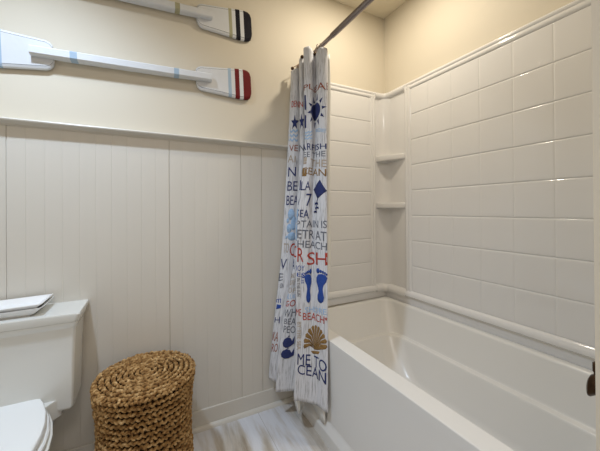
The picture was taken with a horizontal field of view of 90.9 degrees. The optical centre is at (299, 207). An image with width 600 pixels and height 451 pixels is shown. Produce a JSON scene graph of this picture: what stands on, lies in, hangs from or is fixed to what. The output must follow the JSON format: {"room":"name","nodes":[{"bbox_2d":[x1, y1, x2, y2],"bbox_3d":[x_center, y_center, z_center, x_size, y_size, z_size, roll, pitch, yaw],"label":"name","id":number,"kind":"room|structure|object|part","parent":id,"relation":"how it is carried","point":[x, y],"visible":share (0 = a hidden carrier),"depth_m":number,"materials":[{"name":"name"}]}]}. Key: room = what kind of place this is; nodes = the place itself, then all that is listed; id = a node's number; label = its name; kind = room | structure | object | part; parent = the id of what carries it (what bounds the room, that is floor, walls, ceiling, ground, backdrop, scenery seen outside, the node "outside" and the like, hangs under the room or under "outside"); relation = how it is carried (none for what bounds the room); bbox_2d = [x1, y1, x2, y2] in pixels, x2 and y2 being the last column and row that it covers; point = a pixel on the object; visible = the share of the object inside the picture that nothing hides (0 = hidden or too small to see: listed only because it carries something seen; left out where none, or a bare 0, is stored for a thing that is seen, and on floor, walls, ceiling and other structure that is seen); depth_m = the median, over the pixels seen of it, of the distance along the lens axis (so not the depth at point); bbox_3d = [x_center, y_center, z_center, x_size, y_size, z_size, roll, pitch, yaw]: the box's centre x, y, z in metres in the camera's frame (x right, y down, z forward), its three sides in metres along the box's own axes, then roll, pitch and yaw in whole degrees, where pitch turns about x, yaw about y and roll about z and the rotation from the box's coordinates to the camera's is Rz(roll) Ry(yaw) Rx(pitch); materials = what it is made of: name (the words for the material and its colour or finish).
{"room":"bathroom","nodes":[
{"label":"bathroom","id":0,"kind":"room"},
{"bbox_2d":[0,0,384,307],"bbox_3d":[-0.642,-0.115,1.712,3.100,2.840,0.100,0,0,-27],"label":"wall","id":1,"kind":"structure","parent":0,"point":[71,93],"depth_m":1.64,"materials":[{"name":"paint"}]},
{"bbox_2d":[0,29,250,99],"bbox_3d":[-0.865,-0.725,1.515,1.276,0.230,0.056,0,0,-27],"label":"oar","id":2,"kind":"object","parent":1,"relation":"attached to","point":[17,51],"visible":1,"depth_m":1.45,"materials":[{"name":"white wood"}]},
{"bbox_3d":[-1.294,-0.701,1.308,0.323,0.186,0.014,0,0,-27],"label":"blade","id":3,"kind":"part","parent":2,"relation":"part of","materials":[{"name":"white wood"}]},
{"bbox_3d":[-0.445,-0.749,1.740,0.323,0.186,0.014,0,0,-27],"label":"blade","id":4,"kind":"part","parent":2,"relation":"part of","materials":[{"name":"white wood"}]},
{"bbox_2d":[0,125,287,450],"bbox_3d":[-0.976,0.391,1.477,2.088,1.550,0.008,0,0,-27],"label":"wainscoting","id":5,"kind":"structure","parent":1,"relation":"attached to","point":[169,244],"depth_m":1.56,"materials":[{"name":"paint"}]},
{"bbox_2d":[0,117,287,150],"bbox_3d":[-0.971,-0.382,1.461,2.088,0.027,0.052,0,0,-27],"label":"trim","id":6,"kind":"structure","parent":1,"relation":"attached to","point":[6,121],"depth_m":1.51,"materials":[{"name":"paint"}]},
{"bbox_2d":[65,387,293,450],"bbox_3d":[-0.968,1.202,1.470,2.088,0.109,0.017,0,0,-27],"label":"baseboard","id":7,"kind":"structure","parent":1,"relation":"attached to","point":[214,413],"depth_m":1.75,"materials":[{"name":"paint"}]},
{"bbox_2d":[119,0,251,41],"bbox_3d":[-0.862,-1.079,1.519,1.276,0.239,0.056,0,0,-27],"label":"oar","id":8,"kind":"object","parent":1,"relation":"attached to","point":[232,23],"visible":1,"depth_m":1.71,"materials":[{"name":"white wood"}]},
{"bbox_3d":[-0.442,-1.108,1.745,0.324,0.186,0.014,0,0,-27],"label":"blade","id":9,"kind":"part","parent":8,"relation":"part of","materials":[{"name":"white wood"}]},
{"bbox_2d":[297,0,373,67],"bbox_3d":[0.333,-0.954,1.325,0.042,0.042,1.485,0,0,-27],"label":"curtain rod","id":10,"kind":"object","parent":1,"relation":"attached to","point":[365,3],"visible":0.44,"depth_m":1.50,"materials":[{"name":"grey metal"}]},
{"bbox_2d":[269,46,327,411],"bbox_3d":[-0.007,0.078,1.713,0.230,2.025,0.426,0,0,-27],"label":"shower curtain","id":11,"kind":"object","parent":10,"relation":"hanging from","point":[299,347],"visible":1,"depth_m":1.66,"materials":[{"name":"fabric"}]},
{"bbox_2d":[294,54,330,423],"bbox_3d":[0.042,0.138,1.743,0.198,2.036,0.353,0,0,-37],"label":"curtain liner","id":12,"kind":"object","parent":10,"relation":"hanging from","point":[321,414],"visible":0.1,"depth_m":1.66,"materials":[{"name":"white plastic"}]},
{"bbox_2d":[193,401,330,450],"bbox_3d":[0.139,1.268,0.191,2.900,0.050,3.300,0,0,-27],"label":"floor","id":13,"kind":"structure","parent":0,"point":[280,428],"depth_m":1.63,"materials":[{"name":"grey wood"}]},
{"bbox_2d":[0,299,88,450],"bbox_3d":[-1.097,0.849,1.017,0.510,0.812,0.704,0,0,-27],"label":"toilet","id":14,"kind":"object","parent":13,"relation":"on","point":[41,351],"visible":0.99,"depth_m":1.19,"materials":[{"name":"ceramic"}]},
{"bbox_3d":[-1.067,0.790,0.957,0.372,0.031,0.532,0,0,-27],"label":"seat lid","id":15,"kind":"part","parent":14,"relation":"part of","materials":[{"name":"plastic"}]},
{"bbox_2d":[0,296,53,319],"bbox_3d":[-1.210,0.426,1.231,0.255,0.037,0.171,0,0,-27],"label":"tray","id":16,"kind":"object","parent":14,"relation":"on","point":[22,313],"visible":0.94,"depth_m":1.19,"materials":[{"name":"white ceramic"}]},
{"bbox_2d":[0,294,52,312],"bbox_3d":[-1.210,0.412,1.231,0.251,0.036,0.171,0,0,-27],"label":"tray","id":17,"kind":"object","parent":16,"relation":"in","point":[10,305],"visible":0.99,"depth_m":1.29,"materials":[{"name":"white ceramic"}]},
{"bbox_3d":[-1.066,0.819,0.955,0.392,0.021,0.552,0,0,-27],"label":"seat","id":18,"kind":"part","parent":14,"relation":"part of","materials":[{"name":"plastic"}]},
{"bbox_3d":[-1.209,0.670,1.234,0.490,0.377,0.216,0,0,-27],"label":"tank","id":19,"kind":"part","parent":14,"relation":"part of","materials":[{"name":"ceramic"}]},
{"bbox_3d":[-1.209,0.463,1.232,0.510,0.036,0.224,0,0,-27],"label":"tank lid","id":20,"kind":"part","parent":14,"relation":"part of","materials":[{"name":"ceramic"}]},
{"bbox_2d":[90,350,195,450],"bbox_3d":[-0.697,0.994,1.340,0.423,0.522,0.423,-1,0,34],"label":"wicker basket","id":21,"kind":"object","parent":13,"relation":"on","point":[142,401],"visible":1,"depth_m":1.22,"materials":[{"name":"brown wicker"}]},
{"bbox_2d":[293,296,595,450],"bbox_3d":[0.647,0.964,1.470,0.827,0.562,1.482,0,0,-27],"label":"bathtub","id":22,"kind":"object","parent":13,"relation":"on","point":[402,376],"visible":0.8,"depth_m":1.42,"materials":[{"name":"plastic"}]},
{"bbox_2d":[328,0,594,369],"bbox_3d":[0.662,-0.106,1.486,0.782,1.576,1.486,0,0,-27],"label":"tub surround","id":23,"kind":"object","parent":22,"relation":"on","point":[461,191],"visible":0.91,"depth_m":1.62,"materials":[{"name":"plastic"}]},
{"bbox_3d":[0.269,-0.122,2.104,0.610,1.425,0.004,0,0,-27],"label":"panel","id":24,"kind":"part","parent":23,"relation":"part of","materials":[{"name":"plastic"}]},
{"bbox_3d":[0.282,-0.127,2.109,0.672,1.524,0.032,0,0,-27],"label":"moulding","id":25,"kind":"part","parent":23,"relation":"part of","materials":[{"name":"plastic"}]},
{"bbox_3d":[0.666,-0.867,2.204,0.116,0.048,0.220,0,0,-27],"label":"corner moulding","id":26,"kind":"part","parent":23,"relation":"part of","materials":[{"name":"plastic"}]},
{"bbox_2d":[376,203,404,207],"bbox_3d":[0.687,-0.018,2.212,0.077,0.040,0.223,0,0,-42],"label":"shelf","id":27,"kind":"object","parent":23,"relation":"attached to","point":[378,205],"depth_m":2.18,"materials":[{"name":"plastic"}]},
{"bbox_2d":[376,153,404,161],"bbox_3d":[0.685,-0.375,2.213,0.077,0.040,0.223,0,0,-42],"label":"shelf","id":28,"kind":"object","parent":23,"relation":"attached to","point":[392,157],"depth_m":2.20,"materials":[{"name":"plastic"}]},
{"bbox_3d":[0.690,-0.115,2.225,0.233,1.525,0.067,-1,0,36],"label":"corner panel","id":29,"kind":"part","parent":23,"relation":"part of","materials":[{"name":"plastic"}]},
{"bbox_3d":[0.676,0.609,2.198,0.116,0.053,0.220,0,0,-27],"label":"corner moulding","id":30,"kind":"part","parent":23,"relation":"part of","materials":[{"name":"plastic"}]},
{"bbox_3d":[1.044,-0.135,1.560,0.032,1.524,1.272,0,0,-27],"label":"moulding","id":31,"kind":"part","parent":23,"relation":"part of","materials":[{"name":"plastic"}]},
{"bbox_3d":[1.059,-0.130,1.537,0.004,1.425,1.212,0,0,-27],"label":"panel","id":32,"kind":"part","parent":23,"relation":"part of","materials":[{"name":"plastic"}]},
{"bbox_2d":[335,0,406,18],"bbox_3d":[0.119,-1.522,0.203,2.900,0.050,3.300,0,0,-27],"label":"ceiling","id":33,"kind":"structure","parent":0,"point":[379,8],"depth_m":2.18,"materials":[{"name":"paint"}]},
{"bbox_2d":[384,0,573,92],"bbox_3d":[1.466,-0.134,0.877,0.100,2.840,3.300,0,0,-27],"label":"wall","id":34,"kind":"structure","parent":0,"point":[421,37],"depth_m":1.87,"materials":[{"name":"paint"}]},
{"bbox_2d":[591,0,599,450],"bbox_3d":[1.015,-0.131,0.763,0.805,2.740,0.120,0,0,-27],"label":"wall","id":35,"kind":"structure","parent":0,"point":[595,4],"depth_m":0.63,"materials":[{"name":"paint"}]},
{"bbox_2d":[586,361,595,396],"bbox_3d":[0.978,0.553,0.895,0.084,0.117,0.155,0,0,-27],"label":"tub spout","id":36,"kind":"object","parent":35,"relation":"attached to","point":[590,386],"visible":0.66,"depth_m":0.94,"materials":[{"name":"brown metal"}]},
{"bbox_3d":[0.978,0.569,0.895,0.060,0.086,0.155,0,0,-27],"label":"spout","id":37,"kind":"part","parent":36,"relation":"part of","materials":[{"name":"brown metal"}]},
{"bbox_3d":[0.952,0.528,0.945,0.024,0.065,0.024,0,0,-27],"label":"diverter knob","id":38,"kind":"part","parent":36,"relation":"part of","materials":[{"name":"brown metal"}]}
]}

